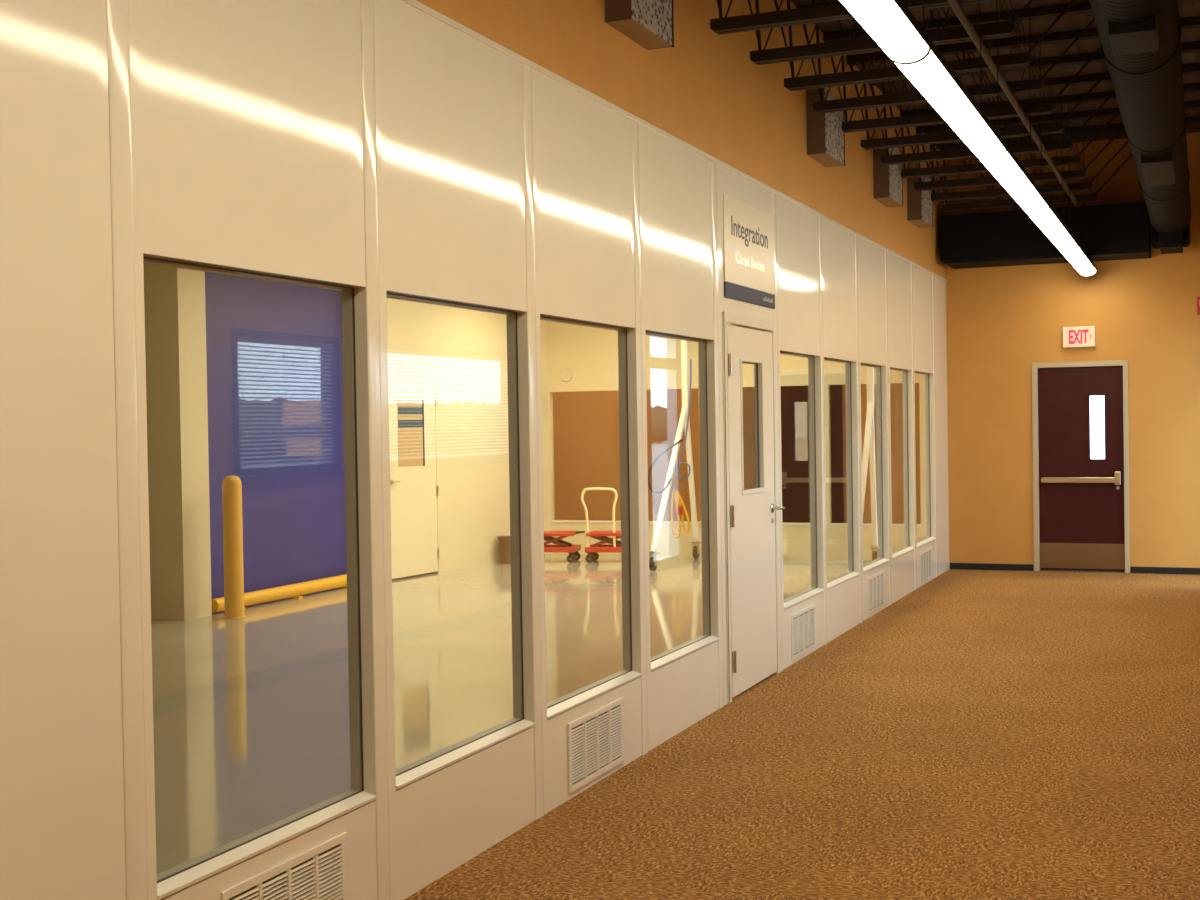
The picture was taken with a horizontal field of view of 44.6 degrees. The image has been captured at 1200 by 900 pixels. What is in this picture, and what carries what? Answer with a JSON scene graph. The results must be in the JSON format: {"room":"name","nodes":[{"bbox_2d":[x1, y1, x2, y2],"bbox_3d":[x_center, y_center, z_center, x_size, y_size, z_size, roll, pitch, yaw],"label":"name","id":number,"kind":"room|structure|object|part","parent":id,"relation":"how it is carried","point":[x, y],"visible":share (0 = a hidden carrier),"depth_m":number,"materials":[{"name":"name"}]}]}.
{"room":"office building corridor","nodes":[
{"label":"office building corridor","id":0,"kind":"room"},
{"bbox_2d":[205,272,346,598],"bbox_3d":[-3.140,-0.181,14.069,0.150,3.200,2.580,-1,1,22],"label":"wall","id":1,"kind":"structure","parent":0,"point":[274,357],"depth_m":14.00,"materials":[{"name":"paint"}]},
{"bbox_2d":[387,298,550,572],"bbox_3d":[-1.680,-0.253,16.835,0.740,3.200,3.650,-1,1,22],"label":"wall","id":2,"kind":"structure","parent":0,"point":[466,349],"depth_m":16.75,"materials":[{"name":"white paint"}]},
{"bbox_2d":[388,372,440,580],"bbox_3d":[-2.009,0.272,15.719,0.068,2.200,1.065,0,1,28],"label":"door","id":3,"kind":"structure","parent":2,"relation":"in","point":[413,399],"depth_m":15.79,"materials":[{"name":"beige paint"}]},
{"bbox_3d":[-2.164,0.335,15.417,0.060,0.056,0.158,0,1,28],"label":"lever handle","id":4,"kind":"part","parent":3,"relation":"part of","materials":[{"name":"silver metal"}]},
{"bbox_2d":[0,0,948,899],"bbox_3d":[-0.288,-0.713,6.090,0.098,4.450,21.070,-1,1,22],"label":"wall","id":5,"kind":"structure","parent":0,"point":[374,148],"depth_m":4.91,"materials":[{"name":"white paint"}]},
{"bbox_3d":[-1.480,0.039,3.195,0.090,3.085,1.137,-1,1,22],"label":"wall panel","id":6,"kind":"part","parent":5,"relation":"part of","materials":[{"name":"white ceramic"}]},
{"bbox_3d":[-1.017,0.012,4.317,0.090,3.085,1.128,-1,1,22],"label":"wall panel","id":7,"kind":"part","parent":5,"relation":"part of","materials":[{"name":"white ceramic"}]},
{"bbox_2d":[143,257,376,899],"bbox_3d":[-1.002,0.324,4.337,0.094,1.692,1.092,-1,1,22],"label":"window","id":8,"kind":"structure","parent":5,"relation":"in","point":[177,878],"depth_m":4.83,"materials":[{"name":"silver metal"}]},
{"bbox_3d":[-1.008,0.314,4.339,0.004,1.663,1.083,-1,1,22],"label":"glass pane","id":9,"kind":"part","parent":8,"relation":"part of","materials":[{"name":"clear glass"}]},
{"bbox_3d":[-0.967,1.154,4.343,0.048,0.026,1.091,-1,1,22],"label":"sill","id":10,"kind":"part","parent":8,"relation":"part of","materials":[{"name":"silver metal"}]},
{"bbox_2d":[221,832,347,899],"bbox_3d":[-0.927,1.373,4.370,0.011,0.302,0.640,-1,1,22],"label":"air vent","id":11,"kind":"object","parent":5,"relation":"in","point":[316,873],"visible":1,"depth_m":4.46,"materials":[{"name":"white metal"}]},
{"bbox_3d":[-0.550,-0.015,5.449,0.090,3.085,1.157,-1,1,22],"label":"wall panel","id":12,"kind":"part","parent":5,"relation":"part of","materials":[{"name":"white ceramic"}]},
{"bbox_2d":[387,293,534,789],"bbox_3d":[-0.532,0.296,5.475,0.094,1.692,1.107,-1,1,22],"label":"window","id":13,"kind":"structure","parent":5,"relation":"in","point":[416,770],"depth_m":5.98,"materials":[{"name":"silver metal"}]},
{"bbox_3d":[-0.498,1.126,5.481,0.048,0.026,1.106,-1,1,22],"label":"sill","id":14,"kind":"part","parent":13,"relation":"part of","materials":[{"name":"silver metal"}]},
{"bbox_3d":[-0.080,-0.043,6.590,0.090,3.085,1.148,-1,1,22],"label":"wall panel","id":15,"kind":"part","parent":5,"relation":"part of","materials":[{"name":"white ceramic"}]},
{"bbox_2d":[540,316,641,719],"bbox_3d":[-0.063,0.269,6.614,0.094,1.692,1.103,-1,1,22],"label":"window","id":16,"kind":"structure","parent":5,"relation":"in","point":[571,700],"depth_m":7.12,"materials":[{"name":"silver metal"}]},
{"bbox_3d":[-0.028,1.099,6.620,0.048,0.026,1.102,-1,1,22],"label":"sill","id":17,"kind":"part","parent":16,"relation":"part of","materials":[{"name":"silver metal"}]},
{"bbox_2d":[567,697,624,793],"bbox_3d":[-0.011,1.320,6.591,0.011,0.302,0.640,-1,1,22],"label":"air vent","id":18,"kind":"object","parent":5,"relation":"in","point":[595,738],"visible":1,"depth_m":6.57,"materials":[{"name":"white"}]},
{"bbox_3d":[-0.016,1.320,6.593,0.001,0.246,0.580,-1,1,22],"label":"plate","id":19,"kind":"part","parent":18,"relation":"part of","materials":[{"name":"white metal"}]},
{"bbox_2d":[604,0,673,49],"bbox_3d":[0.191,-2.216,7.021,0.140,0.454,0.566,-1,1,22],"label":"box","id":20,"kind":"object","parent":5,"relation":"attached to","point":[649,23],"visible":1,"depth_m":6.97,"materials":[{"name":"brown"}]},
{"bbox_3d":[0.190,-1.996,7.025,0.132,0.010,0.536,-1,1,22],"label":"plate","id":21,"kind":"part","parent":20,"relation":"part of","materials":[{"name":"brown"}]},
{"bbox_3d":[0.389,-0.070,7.726,0.090,3.085,1.148,-1,1,22],"label":"wall panel","id":22,"kind":"part","parent":5,"relation":"part of","materials":[{"name":"white ceramic"}]},
{"bbox_2d":[646,332,718,670],"bbox_3d":[0.408,0.242,7.756,0.094,1.692,1.092,-1,1,22],"label":"window","id":23,"kind":"structure","parent":5,"relation":"in","point":[666,657],"depth_m":8.26,"materials":[{"name":"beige metal"}]},
{"bbox_3d":[0.443,1.071,7.762,0.048,0.026,1.091,-1,1,22],"label":"sill","id":24,"kind":"part","parent":23,"relation":"part of","materials":[{"name":"silver metal"}]},
{"bbox_3d":[0.863,-0.098,8.875,0.090,3.085,1.173,-1,1,22],"label":"wall panel","id":25,"kind":"part","parent":5,"relation":"part of","materials":[{"name":"white ceramic"}]},
{"bbox_2d":[723,194,774,308],"bbox_3d":[0.912,-1.187,8.885,0.010,0.590,1.052,-1,1,22],"label":"room sign","id":26,"kind":"object","parent":5,"relation":"attached to","point":[748,231],"visible":1,"depth_m":8.82,"materials":[{"name":"beige plastic"}]},
{"bbox_2d":[722,312,784,703],"bbox_3d":[0.912,0.316,8.893,0.160,2.255,1.094,-1,1,22],"label":"door","id":27,"kind":"structure","parent":5,"relation":"in","point":[751,514],"depth_m":8.86,"materials":[{"name":"white paint"}]},
{"bbox_3d":[1.334,-0.125,10.018,0.090,3.085,1.136,-1,1,22],"label":"wall panel","id":28,"kind":"part","parent":5,"relation":"part of","materials":[{"name":"white ceramic"}]},
{"bbox_2d":[780,352,823,609],"bbox_3d":[1.352,0.186,10.044,0.094,1.692,1.086,-1,1,22],"label":"window","id":29,"kind":"structure","parent":5,"relation":"in","point":[813,590],"depth_m":10.54,"materials":[{"name":"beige metal"}]},
{"bbox_3d":[1.387,1.016,10.050,0.048,0.026,1.085,-1,1,22],"label":"sill","id":30,"kind":"part","parent":29,"relation":"part of","materials":[{"name":"silver metal"}]},
{"bbox_2d":[791,604,815,660],"bbox_3d":[1.393,1.238,9.996,0.011,0.302,0.640,-1,1,22],"label":"air vent","id":31,"kind":"object","parent":5,"relation":"in","point":[803,622],"visible":1,"depth_m":9.97,"materials":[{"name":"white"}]},
{"bbox_3d":[1.388,1.238,9.998,0.001,0.246,0.580,-1,1,22],"label":"plate","id":32,"kind":"part","parent":31,"relation":"part of","materials":[{"name":"white metal"}]},
{"bbox_2d":[806,88,844,166],"bbox_3d":[1.616,-2.299,10.477,0.140,0.454,0.566,-1,1,22],"label":"box","id":33,"kind":"object","parent":5,"relation":"attached to","point":[825,135],"visible":0.75,"depth_m":10.24,"materials":[{"name":"brown"}]},
{"bbox_3d":[1.616,-2.079,10.482,0.132,0.010,0.536,-1,1,22],"label":"plate","id":34,"kind":"part","parent":33,"relation":"part of","materials":[{"name":"brown"}]},
{"bbox_3d":[1.791,-0.152,11.125,0.090,3.085,1.096,-1,1,22],"label":"wall panel","id":35,"kind":"part","parent":5,"relation":"part of","materials":[{"name":"white ceramic"}]},
{"bbox_2d":[824,358,859,589],"bbox_3d":[1.803,0.160,11.139,0.094,1.692,1.073,-1,1,22],"label":"window","id":36,"kind":"structure","parent":5,"relation":"in","point":[850,573],"depth_m":11.63,"materials":[{"name":"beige metal"}]},
{"bbox_3d":[1.838,0.990,11.145,0.048,0.026,1.072,-1,1,22],"label":"sill","id":37,"kind":"part","parent":36,"relation":"part of","materials":[{"name":"silver metal"}]},
{"bbox_3d":[2.240,-0.178,12.213,0.090,3.085,1.095,-1,1,22],"label":"wall panel","id":38,"kind":"part","parent":5,"relation":"part of","materials":[{"name":"white ceramic"}]},
{"bbox_2d":[861,364,888,572],"bbox_3d":[2.260,0.133,12.247,0.094,1.692,1.030,-1,1,22],"label":"window","id":39,"kind":"structure","parent":5,"relation":"in","point":[880,560],"depth_m":12.72,"materials":[{"name":"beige metal"}]},
{"bbox_3d":[2.295,0.963,12.252,0.048,0.026,1.029,-1,1,22],"label":"sill","id":40,"kind":"part","parent":39,"relation":"part of","materials":[{"name":"silver metal"}]},
{"bbox_2d":[868,570,884,614],"bbox_3d":[2.308,1.185,12.214,0.011,0.302,0.640,-1,1,22],"label":"air vent","id":41,"kind":"object","parent":5,"relation":"in","point":[876,583],"visible":1,"depth_m":12.20,"materials":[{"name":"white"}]},
{"bbox_3d":[2.303,1.185,12.216,0.001,0.246,0.580,-1,1,22],"label":"plate","id":42,"kind":"part","parent":41,"relation":"part of","materials":[{"name":"white metal"}]},
{"bbox_2d":[873,148,902,206],"bbox_3d":[2.470,-2.349,12.548,0.140,0.454,0.566,-1,1,22],"label":"box","id":43,"kind":"object","parent":5,"relation":"attached to","point":[887,180],"visible":0.73,"depth_m":12.31,"materials":[{"name":"brown"}]},
{"bbox_3d":[2.470,-2.129,12.552,0.132,0.010,0.536,-1,1,22],"label":"plate","id":44,"kind":"part","parent":43,"relation":"part of","materials":[{"name":"brown"}]},
{"bbox_3d":[2.694,-0.205,13.316,0.090,3.085,1.127,-1,1,22],"label":"wall panel","id":45,"kind":"part","parent":5,"relation":"part of","materials":[{"name":"white ceramic"}]},
{"bbox_2d":[890,368,914,558],"bbox_3d":[2.718,0.107,13.357,0.094,1.692,1.046,-1,1,22],"label":"window","id":46,"kind":"structure","parent":5,"relation":"in","point":[906,548],"depth_m":13.84,"materials":[{"name":"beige metal"}]},
{"bbox_3d":[2.753,0.936,13.362,0.048,0.026,1.045,-1,1,22],"label":"sill","id":47,"kind":"part","parent":46,"relation":"part of","materials":[{"name":"silver metal"}]},
{"bbox_2d":[907,177,932,227],"bbox_3d":[3.050,-2.383,13.953,0.140,0.454,0.566,-1,1,22],"label":"box","id":48,"kind":"object","parent":5,"relation":"attached to","point":[919,203],"visible":0.8,"depth_m":13.72,"materials":[{"name":"brown"}]},
{"bbox_3d":[3.049,-2.163,13.957,0.132,0.010,0.536,-1,1,22],"label":"plate","id":49,"kind":"part","parent":48,"relation":"part of","materials":[{"name":"brown"}]},
{"bbox_3d":[3.151,-0.231,14.423,0.090,3.085,1.105,-1,1,22],"label":"wall panel","id":50,"kind":"part","parent":5,"relation":"part of","materials":[{"name":"white ceramic"}]},
{"bbox_2d":[915,372,935,547],"bbox_3d":[3.168,0.080,14.449,0.094,1.692,1.057,-1,1,22],"label":"window","id":51,"kind":"structure","parent":5,"relation":"in","point":[925,540],"depth_m":14.94,"materials":[{"name":"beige metal"}]},
{"bbox_3d":[3.203,0.910,14.454,0.048,0.026,1.056,-1,1,22],"label":"sill","id":52,"kind":"part","parent":51,"relation":"part of","materials":[{"name":"silver metal"}]},
{"bbox_2d":[919,547,931,583],"bbox_3d":[3.200,1.132,14.379,0.011,0.302,0.640,-1,1,22],"label":"air vent","id":53,"kind":"object","parent":5,"relation":"in","point":[925,557],"visible":1,"depth_m":14.37,"materials":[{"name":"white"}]},
{"bbox_3d":[3.196,1.132,14.381,0.001,0.246,0.580,-1,1,22],"label":"plate","id":54,"kind":"part","parent":53,"relation":"part of","materials":[{"name":"white metal"}]},
{"bbox_3d":[3.541,-0.254,15.370,0.090,3.085,0.779,-1,1,22],"label":"wall panel","id":55,"kind":"part","parent":5,"relation":"part of","materials":[{"name":"white ceramic"}]},
{"bbox_2d":[553,388,700,521],"bbox_3d":[-0.001,-0.355,21.155,4.950,3.200,0.120,-1,1,22],"label":"wall","id":56,"kind":"structure","parent":0,"point":[586,439],"depth_m":21.06,"materials":[{"name":"orange paint"}]},
{"bbox_2d":[151,554,1199,899],"bbox_3d":[-2.958,1.554,7.614,12.180,0.050,21.750,-1,1,22],"label":"floor","id":57,"kind":"structure","parent":0,"point":[980,734],"depth_m":7.48,"materials":[{"name":"brown carpet"}]},
{"bbox_2d":[143,263,211,620],"bbox_3d":[-5.204,-0.135,13.325,3.700,3.200,0.370,-1,1,22],"label":"pier","id":58,"kind":"object","parent":57,"relation":"on","point":[174,298],"visible":0.33,"depth_m":12.54,"materials":[{"name":"beige paint"}]},
{"bbox_2d":[222,475,245,618],"bbox_3d":[-3.161,0.831,12.619,0.188,1.228,0.188,-1,1,22],"label":"bollard","id":59,"kind":"object","parent":57,"relation":"on","point":[231,485],"visible":1,"depth_m":12.55,"materials":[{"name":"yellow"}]},
{"bbox_2d":[212,574,346,612],"bbox_3d":[-2.927,1.348,14.012,0.160,0.136,2.490,-1,1,22],"label":"guard rail","id":60,"kind":"object","parent":57,"relation":"on","point":[294,591],"visible":0.58,"depth_m":13.84,"materials":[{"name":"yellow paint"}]},
{"bbox_2d":[497,536,510,563],"bbox_3d":[-1.086,1.172,17.193,0.232,0.317,0.232,-1,1,22],"label":"waste bin","id":61,"kind":"object","parent":57,"relation":"on","point":[504,541],"visible":0.64,"depth_m":17.11,"materials":[{"name":"brown plastic"}]},
{"bbox_2d":[544,531,584,562],"bbox_3d":[-0.483,1.138,17.332,0.631,0.364,0.400,-1,1,11],"label":"cart","id":62,"kind":"object","parent":57,"relation":"on","point":[561,545],"visible":0.59,"depth_m":17.18,"materials":[{"name":"red metal"}]},
{"bbox_3d":[-0.528,1.165,17.341,0.540,0.060,0.400,-1,1,11],"label":"frame","id":63,"kind":"part","parent":62,"relation":"part of","materials":[{"name":"red metal"}]},
{"bbox_2d":[581,487,620,562],"bbox_3d":[0.098,0.872,17.212,0.580,0.880,0.400,-1,1,11],"label":"cart","id":64,"kind":"object","parent":57,"relation":"on","point":[592,550],"visible":0.73,"depth_m":17.06,"materials":[{"name":"red metal"}]},
{"bbox_3d":[0.123,1.157,17.213,0.540,0.060,0.400,-1,1,11],"label":"frame","id":65,"kind":"part","parent":64,"relation":"part of","materials":[{"name":"red metal"}]},
{"bbox_2d":[649,340,877,570],"bbox_3d":[1.857,-0.246,16.307,2.700,3.089,1.620,-1,1,22],"label":"gantry","id":66,"kind":"object","parent":57,"relation":"on","point":[869,438],"visible":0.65,"depth_m":16.30,"materials":[{"name":"beige metal"}]},
{"bbox_2d":[648,439,683,493],"bbox_3d":[0.734,0.184,16.302,0.411,0.613,0.046,-1,1,15],"label":"air hose","id":67,"kind":"object","parent":66,"relation":"attached to","point":[681,440],"visible":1,"depth_m":16.30,"materials":[{"name":"black"}]},
{"bbox_3d":[0.791,0.302,16.598,0.055,1.649,1.211,-1,1,22],"label":"leg","id":68,"kind":"part","parent":66,"relation":"part of","materials":[{"name":"beige metal"}]},
{"bbox_2d":[671,488,689,537],"bbox_3d":[0.911,0.729,16.956,0.216,0.565,0.357,-1,1,-5],"label":"sling","id":69,"kind":"object","parent":66,"relation":"hanging from","point":[675,494],"visible":1,"depth_m":16.82,"materials":[{"name":"orange fabric"}]},
{"bbox_2d":[676,359,691,478],"bbox_3d":[0.945,-0.346,16.524,0.211,1.348,0.022,-1,1,22],"label":"air hose","id":70,"kind":"object","parent":66,"relation":"hanging from","point":[681,463],"visible":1,"depth_m":16.50,"materials":[{"name":"blue"}]},
{"bbox_3d":[1.071,0.285,17.277,0.055,1.629,0.353,-1,1,22],"label":"leg","id":71,"kind":"part","parent":66,"relation":"part of","materials":[{"name":"beige metal"}]},
{"bbox_2d":[698,343,699,421],"bbox_3d":[1.200,-0.882,16.958,0.140,1.537,0.140,-1,1,22],"label":"chain hoist","id":72,"kind":"object","parent":66,"relation":"hanging from","point":[698,343],"visible":0.07,"depth_m":16.92,"materials":[{"name":"orange paint"}]},
{"bbox_3d":[2.850,0.282,15.819,0.055,1.641,0.846,-1,1,22],"label":"leg","id":73,"kind":"part","parent":66,"relation":"part of","materials":[{"name":"beige metal"}]},
{"bbox_3d":[3.029,0.271,16.253,0.055,1.624,0.194,-1,1,22],"label":"leg","id":74,"kind":"part","parent":66,"relation":"part of","materials":[{"name":"beige metal"}]},
{"bbox_2d":[547,321,926,559],"bbox_3d":[1.330,-0.315,17.616,5.710,3.200,0.090,-1,1,22],"label":"wall","id":75,"kind":"structure","parent":0,"point":[591,353],"depth_m":17.77,"materials":[{"name":"paint"}]},
{"bbox_2d":[560,368,572,381],"bbox_3d":[-0.418,-0.933,18.256,0.170,0.170,0.029,-1,1,22],"label":"wall clock","id":76,"kind":"object","parent":75,"relation":"attached to","point":[566,374],"visible":1,"depth_m":18.24,"materials":[{"name":"beige paint"}]},
{"bbox_2d":[654,371,658,385],"bbox_3d":[0.690,-0.873,17.806,0.050,0.180,0.019,-1,1,22],"label":"wall plate","id":77,"kind":"object","parent":75,"relation":"attached to","point":[656,373],"visible":1,"depth_m":17.79,"materials":[{"name":"beige paint"}]},
{"bbox_2d":[648,389,700,523],"bbox_3d":[0.992,0.077,17.736,1.123,1.630,0.061,-1,1,22],"label":"window","id":78,"kind":"structure","parent":75,"relation":"in","point":[664,522],"depth_m":17.79,"materials":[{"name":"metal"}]},
{"bbox_3d":[1.004,0.880,17.745,1.123,0.025,0.052,-1,1,22],"label":"sill","id":79,"kind":"part","parent":78,"relation":"part of","materials":[{"name":"silver metal"}]},
{"bbox_2d":[744,386,809,524],"bbox_3d":[2.094,0.068,17.281,1.102,1.630,0.061,-1,1,22],"label":"window","id":80,"kind":"structure","parent":75,"relation":"in","point":[800,523],"depth_m":17.19,"materials":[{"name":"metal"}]},
{"bbox_3d":[2.105,0.870,17.291,1.102,0.025,0.052,-1,1,22],"label":"sill","id":81,"kind":"part","parent":80,"relation":"part of","materials":[{"name":"silver metal"}]},
{"bbox_2d":[783,531,789,555],"bbox_3d":[1.986,1.102,17.325,0.520,0.295,0.009,-1,1,22],"label":"air vent","id":82,"kind":"object","parent":75,"relation":"in","point":[785,553],"visible":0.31,"depth_m":17.24,"materials":[{"name":"white metal"}]},
{"bbox_2d":[830,523,920,526],"bbox_3d":[3.156,0.058,16.843,1.046,1.630,0.061,-1,1,22],"label":"window","id":83,"kind":"structure","parent":75,"relation":"in","point":[831,524],"depth_m":16.88,"materials":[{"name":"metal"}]},
{"bbox_2d":[742,385,843,522],"bbox_3d":[2.682,-0.367,19.345,1.390,3.200,1.420,-1,1,22],"label":"wall","id":84,"kind":"structure","parent":0,"point":[794,399],"depth_m":18.66,"materials":[{"name":"brown paint"}]},
{"bbox_2d":[842,383,920,523],"bbox_3d":[4.050,-0.379,18.781,1.570,3.200,1.420,-1,1,22],"label":"wall","id":85,"kind":"structure","parent":0,"point":[896,389],"depth_m":18.18,"materials":[{"name":"orange paint"}]},
{"bbox_2d":[790,0,1199,150],"bbox_3d":[1.022,-2.999,5.430,3.480,0.100,21.350,-1,1,22],"label":"ceiling","id":86,"kind":"structure","parent":0,"point":[1186,9],"depth_m":11.69,"materials":[{"name":"brown metal"}]},
{"bbox_2d":[710,0,994,34],"bbox_3d":[1.842,-2.629,7.411,2.880,0.725,0.100,-1,1,22],"label":"joist","id":87,"kind":"object","parent":86,"relation":"attached to","point":[838,11],"visible":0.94,"depth_m":7.72,"materials":[{"name":"black metal"}]},
{"bbox_2d":[840,0,929,63],"bbox_3d":[0.763,-2.222,4.739,0.172,1.400,2.432,-1,1,22],"label":"pendant light","id":88,"kind":"object","parent":86,"relation":"hanging from","point":[890,23],"visible":1,"depth_m":5.43,"materials":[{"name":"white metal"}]},
{"bbox_2d":[748,0,1032,64],"bbox_3d":[2.128,-2.646,8.104,2.880,0.725,0.100,-1,1,22],"label":"joist","id":89,"kind":"object","parent":86,"relation":"attached to","point":[1007,28],"visible":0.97,"depth_m":8.36,"materials":[{"name":"black metal"}]},
{"bbox_2d":[774,0,1075,90],"bbox_3d":[2.414,-2.662,8.797,2.880,0.725,0.100,-1,1,22],"label":"joist","id":90,"kind":"object","parent":86,"relation":"attached to","point":[1021,59],"visible":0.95,"depth_m":9.05,"materials":[{"name":"black metal"}]},
{"bbox_2d":[797,0,1094,112],"bbox_3d":[2.700,-2.679,9.490,2.880,0.725,0.100,-1,1,22],"label":"joist","id":91,"kind":"object","parent":86,"relation":"attached to","point":[1036,85],"visible":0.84,"depth_m":9.75,"materials":[{"name":"black metal"}]},
{"bbox_2d":[890,0,1005,160],"bbox_3d":[1.693,-2.277,6.994,0.172,1.400,2.432,-1,1,22],"label":"pendant light","id":92,"kind":"object","parent":86,"relation":"hanging from","point":[932,75],"visible":0.8,"depth_m":6.78,"materials":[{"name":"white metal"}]},
{"bbox_2d":[823,0,1199,132],"bbox_3d":[2.986,-2.696,10.183,2.880,0.725,0.100,-1,1,22],"label":"joist","id":93,"kind":"object","parent":86,"relation":"attached to","point":[1078,8],"visible":0.72,"depth_m":10.28,"materials":[{"name":"black metal"}]},
{"bbox_2d":[979,0,1048,215],"bbox_3d":[2.623,-2.331,9.249,0.172,1.400,2.432,-1,1,22],"label":"pendant light","id":94,"kind":"object","parent":86,"relation":"hanging from","point":[1008,170],"visible":0.8,"depth_m":9.06,"materials":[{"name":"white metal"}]},
{"bbox_2d":[847,16,1199,149],"bbox_3d":[3.272,-2.712,10.877,2.880,0.725,0.100,-1,1,22],"label":"joist","id":95,"kind":"object","parent":86,"relation":"attached to","point":[1189,22],"visible":0.73,"depth_m":10.97,"materials":[{"name":"black metal"}]},
{"bbox_2d":[867,41,1199,164],"bbox_3d":[3.558,-2.729,11.570,2.880,0.725,0.100,-1,1,22],"label":"joist","id":96,"kind":"object","parent":86,"relation":"attached to","point":[1188,47],"visible":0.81,"depth_m":11.63,"materials":[{"name":"black metal"}]},
{"bbox_2d":[889,63,1199,178],"bbox_3d":[3.843,-2.746,12.263,2.880,0.725,0.100,-1,1,22],"label":"joist","id":97,"kind":"object","parent":86,"relation":"attached to","point":[1187,68],"visible":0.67,"depth_m":12.28,"materials":[{"name":"black metal"}]},
{"bbox_2d":[902,83,1199,190],"bbox_3d":[4.129,-2.763,12.956,2.880,0.725,0.100,-1,1,22],"label":"joist","id":98,"kind":"object","parent":86,"relation":"attached to","point":[1192,87],"visible":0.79,"depth_m":13.03,"materials":[{"name":"black metal"}]},
{"bbox_2d":[1029,30,1076,251],"bbox_3d":[3.553,-2.385,11.504,0.172,1.400,2.432,-1,1,22],"label":"pendant light","id":99,"kind":"object","parent":86,"relation":"hanging from","point":[1050,223],"visible":0.84,"depth_m":11.34,"materials":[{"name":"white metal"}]},
{"bbox_2d":[918,100,1199,201],"bbox_3d":[4.415,-2.779,13.649,2.880,0.725,0.100,-1,1,22],"label":"joist","id":100,"kind":"object","parent":86,"relation":"attached to","point":[1189,105],"visible":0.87,"depth_m":13.74,"materials":[{"name":"black metal"}]},
{"bbox_2d":[947,0,1078,206],"bbox_3d":[2.475,-2.283,9.041,0.040,0.042,11.700,-1,1,22],"label":"conduit pipe","id":101,"kind":"object","parent":100,"relation":"attached to","point":[954,4],"visible":0.97,"depth_m":9.14,"materials":[{"name":"brown"}]},
{"bbox_2d":[932,116,1199,211],"bbox_3d":[4.701,-2.796,14.342,2.880,0.725,0.100,-1,1,22],"label":"joist","id":102,"kind":"object","parent":86,"relation":"attached to","point":[1193,120],"visible":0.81,"depth_m":14.40,"materials":[{"name":"black metal"}]},
{"bbox_2d":[1060,103,1095,275],"bbox_3d":[4.483,-2.440,13.759,0.172,1.400,2.432,-1,1,22],"label":"pendant light","id":103,"kind":"object","parent":86,"relation":"hanging from","point":[1077,257],"visible":0.81,"depth_m":13.65,"materials":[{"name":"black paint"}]},
{"bbox_2d":[944,132,1199,568],"bbox_3d":[5.079,-0.959,15.205,3.070,4.450,0.120,-1,1,22],"label":"wall","id":104,"kind":"structure","parent":0,"point":[1001,321],"depth_m":15.19,"materials":[{"name":"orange paint"}]},
{"bbox_2d":[950,563,1033,570],"bbox_3d":[4.158,1.241,15.566,0.868,0.068,0.012,-1,1,22],"label":"baseboard","id":105,"kind":"structure","parent":104,"relation":"attached to","point":[971,566],"depth_m":15.55,"materials":[{"name":"black rubber"}]},
{"bbox_2d":[940,202,1150,268],"bbox_3d":[4.557,-2.183,15.000,2.018,0.498,0.598,-1,1,22],"label":"duct","id":106,"kind":"object","parent":104,"relation":"attached to","point":[1121,231],"visible":0.78,"depth_m":14.78,"materials":[{"name":"black metal"}]},
{"bbox_2d":[1062,326,1094,347],"bbox_3d":[4.955,-1.170,15.154,0.320,0.212,0.057,-1,1,22],"label":"exit sign","id":107,"kind":"object","parent":104,"relation":"attached to","point":[1082,336],"visible":1,"depth_m":15.13,"materials":[{"name":"beige plastic"}]},
{"bbox_2d":[1032,360,1129,572],"bbox_3d":[4.997,0.175,15.229,0.950,2.185,0.168,-1,1,22],"label":"door","id":108,"kind":"structure","parent":104,"relation":"in","point":[1081,521],"depth_m":15.22,"materials":[{"name":"red metal"}]},
{"bbox_3d":[5.010,1.102,15.229,0.830,0.263,0.002,-1,1,22],"label":"kick plate","id":109,"kind":"part","parent":108,"relation":"part of","materials":[{"name":"silver metal"}]},
{"bbox_2d":[1089,0,1190,253],"bbox_3d":[1.813,-1.988,5.181,0.386,0.513,20.847,-1,1,22],"label":"air duct","id":110,"kind":"object","parent":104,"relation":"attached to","point":[1140,39],"visible":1,"depth_m":8.26,"materials":[{"name":"black metal"}]},
{"bbox_2d":[1108,15,1158,55],"bbox_3d":[2.452,-1.900,6.722,0.200,0.065,0.420,-1,1,22],"label":"register","id":111,"kind":"object","parent":110,"relation":"attached to","point":[1142,36],"depth_m":6.62,"materials":[{"name":"black paint"}]},
{"bbox_2d":[1141,152,1174,185],"bbox_3d":[3.965,-1.988,10.392,0.200,0.065,1.080,-1,1,22],"label":"register","id":112,"kind":"object","parent":110,"relation":"attached to","point":[1156,170],"depth_m":10.20,"materials":[{"name":"black paint"}]},
{"bbox_2d":[1159,229,1182,253],"bbox_3d":[5.582,-2.033,14.311,0.200,0.163,0.600,-1,1,22],"label":"register","id":113,"kind":"object","parent":110,"relation":"attached to","point":[1172,242],"depth_m":14.05,"materials":[{"name":"black paint"}]},
{"bbox_2d":[1130,566,1199,574],"bbox_3d":[5.930,1.225,14.835,1.050,0.068,0.012,-1,1,22],"label":"baseboard","id":114,"kind":"structure","parent":104,"relation":"attached to","point":[1150,570],"depth_m":14.90,"materials":[{"name":"black rubber"}]},
{"bbox_2d":[1197,296,1199,314],"bbox_3d":[6.049,-1.451,14.692,0.107,0.180,0.066,-1,1,22],"label":"fire alarm","id":115,"kind":"object","parent":104,"relation":"attached to","point":[1198,298],"visible":1,"depth_m":14.69,"materials":[{"name":"red plastic"}]}
]}

